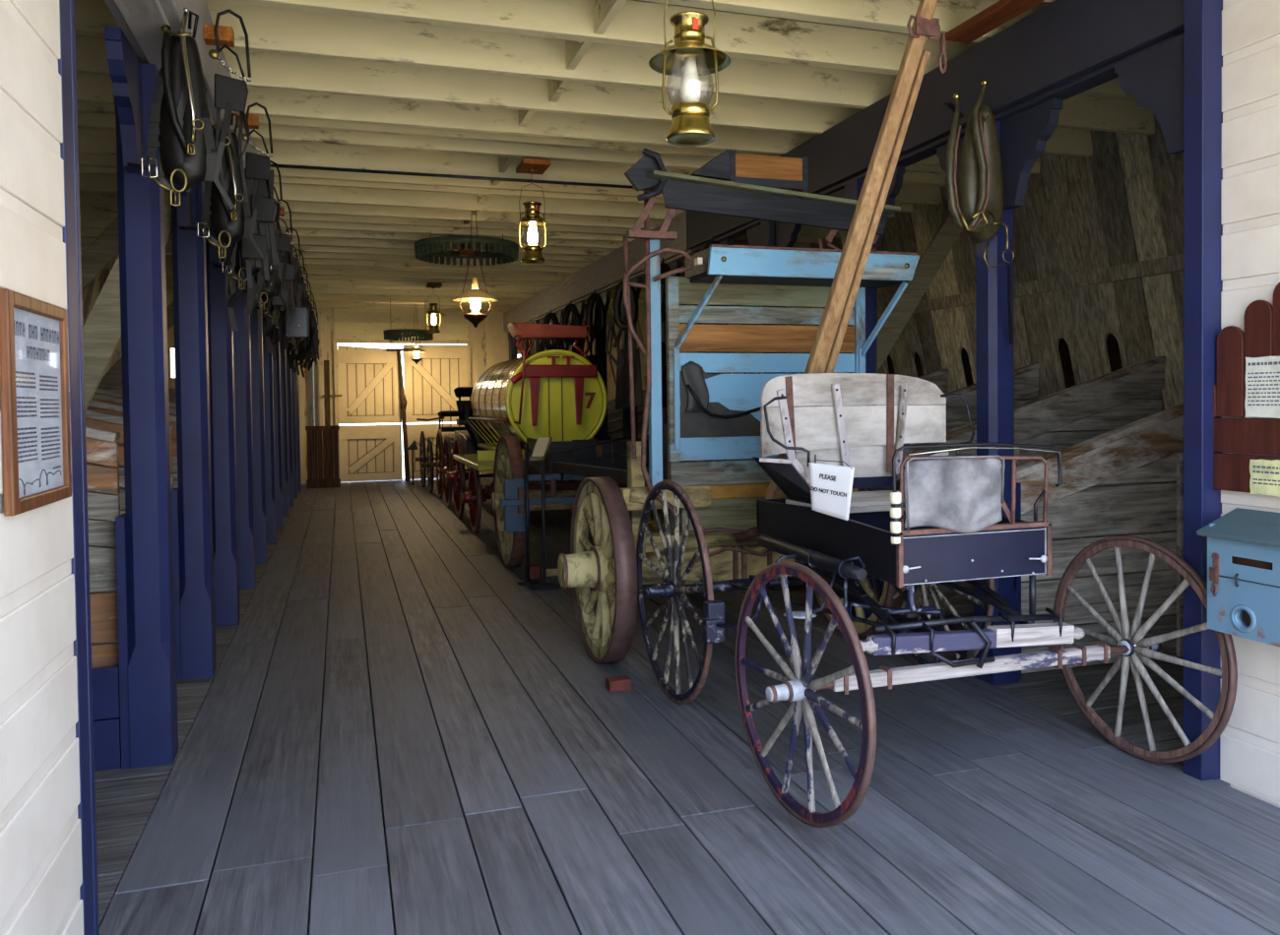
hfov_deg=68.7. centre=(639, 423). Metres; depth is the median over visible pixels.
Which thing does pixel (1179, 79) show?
support post
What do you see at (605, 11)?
block
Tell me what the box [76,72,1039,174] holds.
joist
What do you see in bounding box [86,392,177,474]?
wall
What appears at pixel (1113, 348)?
wall
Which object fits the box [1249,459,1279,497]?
paper notice
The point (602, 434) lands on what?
support post
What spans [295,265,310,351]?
bridle
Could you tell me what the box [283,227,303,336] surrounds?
bridle
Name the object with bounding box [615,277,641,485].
support post
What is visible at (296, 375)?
support post
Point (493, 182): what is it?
block
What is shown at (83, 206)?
ceiling beam
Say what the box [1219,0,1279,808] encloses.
wall
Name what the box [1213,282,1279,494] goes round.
notice board
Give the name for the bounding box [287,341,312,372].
harness
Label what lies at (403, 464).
ground
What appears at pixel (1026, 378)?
wall
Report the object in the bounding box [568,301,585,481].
support post
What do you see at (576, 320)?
bundle
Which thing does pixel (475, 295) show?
oil lamp
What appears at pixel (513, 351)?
support post
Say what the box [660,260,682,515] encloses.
support post
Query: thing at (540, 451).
stand
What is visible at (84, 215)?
joist
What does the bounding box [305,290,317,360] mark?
bridle
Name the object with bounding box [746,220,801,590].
support post
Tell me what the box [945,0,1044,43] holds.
plank
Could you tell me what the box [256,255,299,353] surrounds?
harness
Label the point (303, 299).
bridle
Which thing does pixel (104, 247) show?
diagonal brace
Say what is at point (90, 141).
joist
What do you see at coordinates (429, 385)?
door
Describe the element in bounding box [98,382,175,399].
wall
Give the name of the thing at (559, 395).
wagon
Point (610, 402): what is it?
wall
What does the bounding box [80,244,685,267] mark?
ceiling beam
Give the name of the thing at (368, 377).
door
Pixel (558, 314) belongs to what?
support post
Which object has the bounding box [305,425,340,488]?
screen
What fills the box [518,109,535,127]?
block
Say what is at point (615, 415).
wall
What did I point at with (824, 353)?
pole
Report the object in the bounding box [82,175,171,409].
diagonal brace
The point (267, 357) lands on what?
support post
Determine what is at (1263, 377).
print
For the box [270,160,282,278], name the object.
bridle
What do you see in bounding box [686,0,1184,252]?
ceiling beam
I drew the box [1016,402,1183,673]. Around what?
wall
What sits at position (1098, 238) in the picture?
wall
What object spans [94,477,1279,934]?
floor
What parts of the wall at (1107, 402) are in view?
cap rail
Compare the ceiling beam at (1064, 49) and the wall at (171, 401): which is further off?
the wall at (171, 401)
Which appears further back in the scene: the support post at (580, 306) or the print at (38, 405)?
the support post at (580, 306)
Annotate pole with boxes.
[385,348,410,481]
[765,0,947,499]
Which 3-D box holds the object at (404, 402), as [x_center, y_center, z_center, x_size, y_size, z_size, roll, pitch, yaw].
[-5.148,-0.182,20.175,0.550,2.863,0.309,-1,1,-18]
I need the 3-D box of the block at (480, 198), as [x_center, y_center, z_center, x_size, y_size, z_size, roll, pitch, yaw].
[-1.599,-2.362,9.497,0.096,0.219,0.416,-1,1,-13]
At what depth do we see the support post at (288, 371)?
15.37 m
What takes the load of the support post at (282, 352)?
on the floor
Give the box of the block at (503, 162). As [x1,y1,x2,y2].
[498,156,514,173]
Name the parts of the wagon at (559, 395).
red rod, bed frame, axle frame, tapered leg, driver seat, tee handle, tank, tee handle, tapered leg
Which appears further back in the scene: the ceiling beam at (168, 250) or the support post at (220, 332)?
the ceiling beam at (168, 250)
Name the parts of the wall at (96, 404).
cap rail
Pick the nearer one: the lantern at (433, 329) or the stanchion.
the stanchion
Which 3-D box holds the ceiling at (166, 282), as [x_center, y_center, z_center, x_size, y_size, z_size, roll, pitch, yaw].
[-3.943,-2.498,16.713,9.330,0.240,0.060,-1,1,-18]
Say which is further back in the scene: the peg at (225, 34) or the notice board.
the peg at (225, 34)
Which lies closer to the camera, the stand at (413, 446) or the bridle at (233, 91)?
the bridle at (233, 91)
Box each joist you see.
[74,0,1154,135]
[75,34,1092,156]
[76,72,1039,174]
[76,102,945,174]
[77,111,959,188]
[77,128,941,205]
[78,153,912,212]
[78,165,894,217]
[78,172,816,227]
[79,191,840,238]
[79,210,810,248]
[80,227,616,256]
[109,268,644,285]
[165,275,644,292]
[166,284,644,301]
[166,290,644,303]
[166,292,612,307]
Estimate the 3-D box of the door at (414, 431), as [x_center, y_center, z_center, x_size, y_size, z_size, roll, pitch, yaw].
[-4.463,0.610,20.627,1.380,1.195,0.075,-1,1,-18]
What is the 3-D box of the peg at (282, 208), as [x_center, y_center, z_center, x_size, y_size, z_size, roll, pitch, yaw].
[-3.382,-1.976,8.725,0.130,0.070,0.090,-1,1,-18]
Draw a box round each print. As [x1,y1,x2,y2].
[14,320,59,361]
[15,371,61,469]
[1247,361,1279,405]
[1252,465,1279,486]
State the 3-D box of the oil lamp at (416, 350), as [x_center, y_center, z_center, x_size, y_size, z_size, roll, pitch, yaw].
[-4.493,-1.792,18.794,0.400,1.217,0.400,-1,1,-18]
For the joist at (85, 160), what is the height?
0.229 m
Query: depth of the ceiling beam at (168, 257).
13.84 m
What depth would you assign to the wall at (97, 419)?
5.65 m
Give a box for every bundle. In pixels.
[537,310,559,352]
[557,300,581,355]
[581,289,606,388]
[604,280,642,409]
[660,257,673,408]
[693,235,730,374]
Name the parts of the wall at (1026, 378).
cap rail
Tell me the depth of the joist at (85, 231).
11.96 m
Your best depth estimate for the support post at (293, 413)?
16.77 m
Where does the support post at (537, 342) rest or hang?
on the floor
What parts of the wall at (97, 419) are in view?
cap rail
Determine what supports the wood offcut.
on the floor
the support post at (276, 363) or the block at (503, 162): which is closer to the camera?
the block at (503, 162)
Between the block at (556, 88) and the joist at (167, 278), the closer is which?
the block at (556, 88)
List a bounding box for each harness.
[127,6,235,209]
[187,112,264,258]
[213,198,277,331]
[243,251,288,310]
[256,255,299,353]
[263,299,291,360]
[282,315,312,369]
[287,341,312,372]
[295,336,316,375]
[300,340,319,378]
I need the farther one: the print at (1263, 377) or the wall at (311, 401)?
the wall at (311, 401)
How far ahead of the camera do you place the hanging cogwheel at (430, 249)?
10.73 m
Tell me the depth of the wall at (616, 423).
15.32 m
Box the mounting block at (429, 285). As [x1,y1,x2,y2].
[426,282,442,288]
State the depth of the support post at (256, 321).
9.84 m
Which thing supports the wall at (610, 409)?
on the floor
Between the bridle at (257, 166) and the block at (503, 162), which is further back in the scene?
the block at (503, 162)
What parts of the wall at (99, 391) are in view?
cap rail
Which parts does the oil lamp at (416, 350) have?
lamp shade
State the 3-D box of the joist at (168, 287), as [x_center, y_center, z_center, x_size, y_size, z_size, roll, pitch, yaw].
[-4.148,-2.498,17.353,9.330,0.264,0.090,-1,1,-18]
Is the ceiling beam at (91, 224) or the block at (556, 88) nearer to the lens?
the block at (556, 88)
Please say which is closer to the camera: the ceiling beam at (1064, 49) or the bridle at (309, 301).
the ceiling beam at (1064, 49)
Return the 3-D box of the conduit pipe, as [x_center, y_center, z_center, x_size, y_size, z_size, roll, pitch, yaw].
[-1.181,-2.180,8.379,4.080,0.028,0.028,-1,1,-18]
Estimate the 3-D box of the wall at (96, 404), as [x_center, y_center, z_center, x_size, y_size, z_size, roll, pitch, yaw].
[-4.599,0.467,6.751,2.688,2.157,0.100,-1,1,-18]
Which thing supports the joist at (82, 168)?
attached to the ceiling at (631, 0)
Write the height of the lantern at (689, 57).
0.910 m
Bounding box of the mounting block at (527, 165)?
[515,158,550,174]
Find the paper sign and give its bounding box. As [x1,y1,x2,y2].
[808,459,854,520]
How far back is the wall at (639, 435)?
12.43 m
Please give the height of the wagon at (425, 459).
1.517 m
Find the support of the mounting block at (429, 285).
attached to the joist at (167, 273)
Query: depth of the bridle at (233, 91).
4.52 m
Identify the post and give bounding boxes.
[104,26,178,769]
[171,181,216,680]
[205,215,240,627]
[232,273,255,589]
[250,298,267,564]
[261,299,276,544]
[271,324,283,529]
[279,337,289,516]
[285,345,294,507]
[290,350,297,498]
[294,351,301,491]
[323,360,330,466]
[508,331,517,360]
[520,339,530,483]
[532,318,548,483]
[549,311,563,482]
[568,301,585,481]
[592,290,610,440]
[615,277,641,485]
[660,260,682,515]
[691,238,733,460]
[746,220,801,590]
[828,165,904,619]
[936,98,1062,686]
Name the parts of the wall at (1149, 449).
cap rail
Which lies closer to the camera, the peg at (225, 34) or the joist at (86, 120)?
the peg at (225, 34)
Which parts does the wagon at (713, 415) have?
brake rail, sill, rail, cord, box frame, mustard rail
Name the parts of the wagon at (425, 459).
seat backrest, seat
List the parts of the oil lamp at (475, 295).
lamp shade, hanger frame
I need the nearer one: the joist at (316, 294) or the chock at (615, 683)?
the chock at (615, 683)
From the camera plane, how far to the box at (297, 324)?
9.29 m
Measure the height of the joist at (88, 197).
0.266 m
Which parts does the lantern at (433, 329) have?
fuel tank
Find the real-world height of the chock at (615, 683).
0.065 m
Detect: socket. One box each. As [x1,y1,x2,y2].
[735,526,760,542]
[889,491,904,546]
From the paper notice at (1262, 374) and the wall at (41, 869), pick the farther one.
the paper notice at (1262, 374)
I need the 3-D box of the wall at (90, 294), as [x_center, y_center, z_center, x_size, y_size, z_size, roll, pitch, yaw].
[-7.224,-0.460,10.336,0.925,3.880,18.256,-1,1,-18]
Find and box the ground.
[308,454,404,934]
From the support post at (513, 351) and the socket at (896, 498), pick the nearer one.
the socket at (896, 498)
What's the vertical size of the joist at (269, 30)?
0.260 m
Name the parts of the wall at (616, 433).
cap rail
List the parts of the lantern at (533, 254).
fuel tank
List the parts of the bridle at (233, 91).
steel chain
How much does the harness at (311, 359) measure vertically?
1.112 m
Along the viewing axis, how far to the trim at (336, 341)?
20.12 m
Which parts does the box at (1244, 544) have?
sloping lid, plate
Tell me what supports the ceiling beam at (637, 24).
attached to the ceiling at (631, 0)
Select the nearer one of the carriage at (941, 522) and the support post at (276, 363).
the carriage at (941, 522)
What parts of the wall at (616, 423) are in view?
cap rail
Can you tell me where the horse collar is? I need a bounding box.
[941,79,1014,344]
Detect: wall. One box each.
[0,0,83,934]
[81,268,167,375]
[85,409,173,643]
[85,426,120,717]
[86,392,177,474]
[86,399,178,510]
[93,387,177,474]
[96,384,176,408]
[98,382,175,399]
[167,305,617,484]
[567,394,644,481]
[591,410,643,439]
[607,388,645,406]
[607,401,644,421]
[607,418,648,486]
[611,113,1183,570]
[638,431,650,518]
[735,369,947,459]
[743,333,1122,388]
[887,355,1166,618]
[903,363,1039,446]
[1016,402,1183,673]
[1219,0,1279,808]
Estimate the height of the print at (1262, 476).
0.073 m
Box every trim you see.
[57,0,99,934]
[333,338,471,477]
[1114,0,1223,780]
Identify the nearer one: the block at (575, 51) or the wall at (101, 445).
the wall at (101, 445)
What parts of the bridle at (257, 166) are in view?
steel chain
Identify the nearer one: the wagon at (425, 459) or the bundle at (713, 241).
the bundle at (713, 241)
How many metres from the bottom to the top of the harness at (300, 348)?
1.112 m
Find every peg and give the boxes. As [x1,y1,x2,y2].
[202,23,234,47]
[235,113,258,128]
[280,206,284,216]
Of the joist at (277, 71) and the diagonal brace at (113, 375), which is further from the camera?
the diagonal brace at (113, 375)
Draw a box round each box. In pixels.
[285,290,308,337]
[1196,508,1279,647]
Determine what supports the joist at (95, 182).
attached to the ceiling at (631, 0)
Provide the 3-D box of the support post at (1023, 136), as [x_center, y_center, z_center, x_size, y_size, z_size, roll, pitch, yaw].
[2.085,-0.107,5.461,0.208,3.229,1.016,-1,1,-18]
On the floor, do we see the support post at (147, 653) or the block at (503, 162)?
the support post at (147, 653)
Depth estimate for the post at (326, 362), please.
19.63 m
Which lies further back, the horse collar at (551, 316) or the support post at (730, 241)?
the horse collar at (551, 316)
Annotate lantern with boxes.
[426,291,441,333]
[515,178,549,263]
[648,0,730,146]
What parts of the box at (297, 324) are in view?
case frame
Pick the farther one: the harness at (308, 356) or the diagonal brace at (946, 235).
the harness at (308, 356)
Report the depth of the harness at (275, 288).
8.06 m
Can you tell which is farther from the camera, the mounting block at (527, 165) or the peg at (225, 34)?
the mounting block at (527, 165)
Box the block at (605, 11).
[593,0,627,34]
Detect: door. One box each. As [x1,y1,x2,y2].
[337,345,401,424]
[339,424,402,482]
[403,344,467,423]
[406,423,467,479]
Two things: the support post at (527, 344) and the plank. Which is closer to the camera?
the plank
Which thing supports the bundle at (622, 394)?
hanging from the ceiling beam at (605, 274)
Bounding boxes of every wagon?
[415,410,506,493]
[446,322,607,533]
[491,148,919,663]
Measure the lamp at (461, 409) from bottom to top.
0.240 m
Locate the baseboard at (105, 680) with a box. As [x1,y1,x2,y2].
[91,665,121,771]
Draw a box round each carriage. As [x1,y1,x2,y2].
[431,386,560,507]
[636,373,1237,828]
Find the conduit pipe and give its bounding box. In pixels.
[270,163,632,189]
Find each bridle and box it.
[208,8,251,201]
[241,102,277,288]
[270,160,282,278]
[271,198,295,324]
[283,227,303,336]
[291,249,306,344]
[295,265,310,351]
[300,279,313,356]
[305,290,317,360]
[307,300,319,364]
[310,308,319,365]
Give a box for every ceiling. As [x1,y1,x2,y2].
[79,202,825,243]
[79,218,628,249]
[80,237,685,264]
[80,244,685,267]
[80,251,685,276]
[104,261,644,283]
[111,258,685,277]
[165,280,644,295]
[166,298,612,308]
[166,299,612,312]
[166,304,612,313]
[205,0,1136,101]
[631,0,1049,43]
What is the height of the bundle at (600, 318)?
1.675 m
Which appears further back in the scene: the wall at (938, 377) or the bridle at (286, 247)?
the wall at (938, 377)
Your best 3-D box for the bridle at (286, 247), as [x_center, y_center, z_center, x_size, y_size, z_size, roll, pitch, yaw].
[-3.299,-1.491,8.650,0.213,1.164,0.097,-1,1,-23]
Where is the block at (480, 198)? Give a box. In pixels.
[477,194,488,203]
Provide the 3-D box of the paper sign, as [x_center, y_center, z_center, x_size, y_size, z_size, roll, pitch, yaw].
[0.878,0.309,4.352,0.059,0.265,0.267,-2,2,-37]
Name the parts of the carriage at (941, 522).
brake rod, panel, seat, step plate, panel, reach rod, seat, reach rod, panel, rust rail, dash frame, panel moulding, hand rail, rail trim, panel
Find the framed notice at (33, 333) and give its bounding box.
[0,288,71,516]
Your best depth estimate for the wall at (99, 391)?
9.50 m
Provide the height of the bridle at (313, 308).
1.164 m
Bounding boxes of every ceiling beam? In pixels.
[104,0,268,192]
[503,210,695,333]
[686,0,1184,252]
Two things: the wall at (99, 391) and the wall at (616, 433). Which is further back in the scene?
the wall at (616, 433)
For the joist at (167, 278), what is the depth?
16.06 m
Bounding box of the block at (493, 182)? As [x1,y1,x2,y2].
[491,180,499,186]
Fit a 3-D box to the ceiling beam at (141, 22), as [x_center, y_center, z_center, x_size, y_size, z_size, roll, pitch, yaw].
[-2.663,-1.897,5.833,0.260,0.448,6.400,-1,1,-18]
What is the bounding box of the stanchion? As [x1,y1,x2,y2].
[516,436,631,585]
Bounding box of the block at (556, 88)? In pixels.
[548,78,571,102]
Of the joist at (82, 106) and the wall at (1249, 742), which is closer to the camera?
the wall at (1249, 742)
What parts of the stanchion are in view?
post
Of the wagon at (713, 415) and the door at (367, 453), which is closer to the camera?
the wagon at (713, 415)
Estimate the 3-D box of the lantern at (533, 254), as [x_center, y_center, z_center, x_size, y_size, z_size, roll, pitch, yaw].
[-0.904,-1.734,7.867,0.284,0.755,0.284,-1,1,-3]
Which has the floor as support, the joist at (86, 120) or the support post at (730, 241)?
the support post at (730, 241)
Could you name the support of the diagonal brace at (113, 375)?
attached to the wall at (100, 383)
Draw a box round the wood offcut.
[540,567,557,576]
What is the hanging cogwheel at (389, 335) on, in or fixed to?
hanging from the joist at (316, 294)
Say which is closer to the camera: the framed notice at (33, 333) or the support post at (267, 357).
the framed notice at (33, 333)
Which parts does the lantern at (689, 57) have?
glass globe, fuel tank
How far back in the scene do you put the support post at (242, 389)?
8.46 m
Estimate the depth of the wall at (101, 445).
4.36 m
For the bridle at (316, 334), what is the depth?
16.97 m
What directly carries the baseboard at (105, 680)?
attached to the wall at (101, 445)
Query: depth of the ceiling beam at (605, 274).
13.47 m
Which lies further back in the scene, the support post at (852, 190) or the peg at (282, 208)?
the peg at (282, 208)
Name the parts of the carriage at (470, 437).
seat backrest, seat backrest, seat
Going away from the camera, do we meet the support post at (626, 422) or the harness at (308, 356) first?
the support post at (626, 422)
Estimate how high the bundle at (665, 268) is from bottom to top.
1.675 m
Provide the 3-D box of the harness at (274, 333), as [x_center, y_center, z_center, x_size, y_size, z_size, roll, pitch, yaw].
[-4.113,-1.289,10.785,0.410,1.112,0.188,-1,1,-22]
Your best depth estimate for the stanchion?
8.55 m
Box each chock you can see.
[524,565,540,579]
[605,675,631,693]
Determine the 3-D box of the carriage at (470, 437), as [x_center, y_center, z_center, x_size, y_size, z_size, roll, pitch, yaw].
[-2.493,0.353,15.914,1.984,1.917,2.580,-1,1,-18]
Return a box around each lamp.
[406,311,426,364]
[452,210,497,327]
[457,402,473,417]
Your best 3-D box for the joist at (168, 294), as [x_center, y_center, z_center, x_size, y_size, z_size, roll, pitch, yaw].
[-4.509,-2.518,18.485,9.330,0.268,0.090,-1,1,-18]
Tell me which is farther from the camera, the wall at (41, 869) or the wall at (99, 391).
the wall at (99, 391)
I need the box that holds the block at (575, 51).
[565,39,592,70]
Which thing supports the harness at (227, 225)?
hanging from the ceiling beam at (141, 22)
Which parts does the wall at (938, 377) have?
cap rail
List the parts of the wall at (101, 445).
cap rail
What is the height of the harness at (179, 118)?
0.827 m
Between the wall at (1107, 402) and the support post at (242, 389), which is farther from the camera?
the support post at (242, 389)
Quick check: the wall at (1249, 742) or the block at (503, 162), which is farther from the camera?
the block at (503, 162)
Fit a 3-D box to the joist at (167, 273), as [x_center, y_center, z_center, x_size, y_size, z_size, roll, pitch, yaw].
[-3.586,-2.477,15.592,9.330,0.237,0.090,-1,1,-18]
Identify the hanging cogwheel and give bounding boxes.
[384,298,433,340]
[414,233,518,265]
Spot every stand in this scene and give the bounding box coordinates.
[406,440,417,485]
[528,437,560,590]
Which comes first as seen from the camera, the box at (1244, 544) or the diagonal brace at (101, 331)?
the box at (1244, 544)
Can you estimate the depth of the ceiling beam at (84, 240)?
12.44 m
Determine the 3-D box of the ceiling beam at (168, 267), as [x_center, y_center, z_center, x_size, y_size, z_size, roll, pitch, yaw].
[-3.415,-2.465,15.056,9.330,0.242,0.090,-1,1,-18]
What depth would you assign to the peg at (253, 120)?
5.93 m
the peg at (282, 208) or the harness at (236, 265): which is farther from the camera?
the peg at (282, 208)
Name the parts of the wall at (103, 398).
cap rail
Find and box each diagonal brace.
[80,215,119,291]
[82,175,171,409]
[100,300,174,384]
[877,195,962,371]
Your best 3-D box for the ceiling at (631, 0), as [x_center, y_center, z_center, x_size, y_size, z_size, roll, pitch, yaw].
[-2.119,-2.530,10.771,11.196,0.050,20.700,-1,1,-18]
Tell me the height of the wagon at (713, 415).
3.160 m
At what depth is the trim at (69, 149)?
2.75 m
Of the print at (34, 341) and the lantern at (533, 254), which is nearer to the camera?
the print at (34, 341)
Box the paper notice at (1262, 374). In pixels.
[1244,356,1279,418]

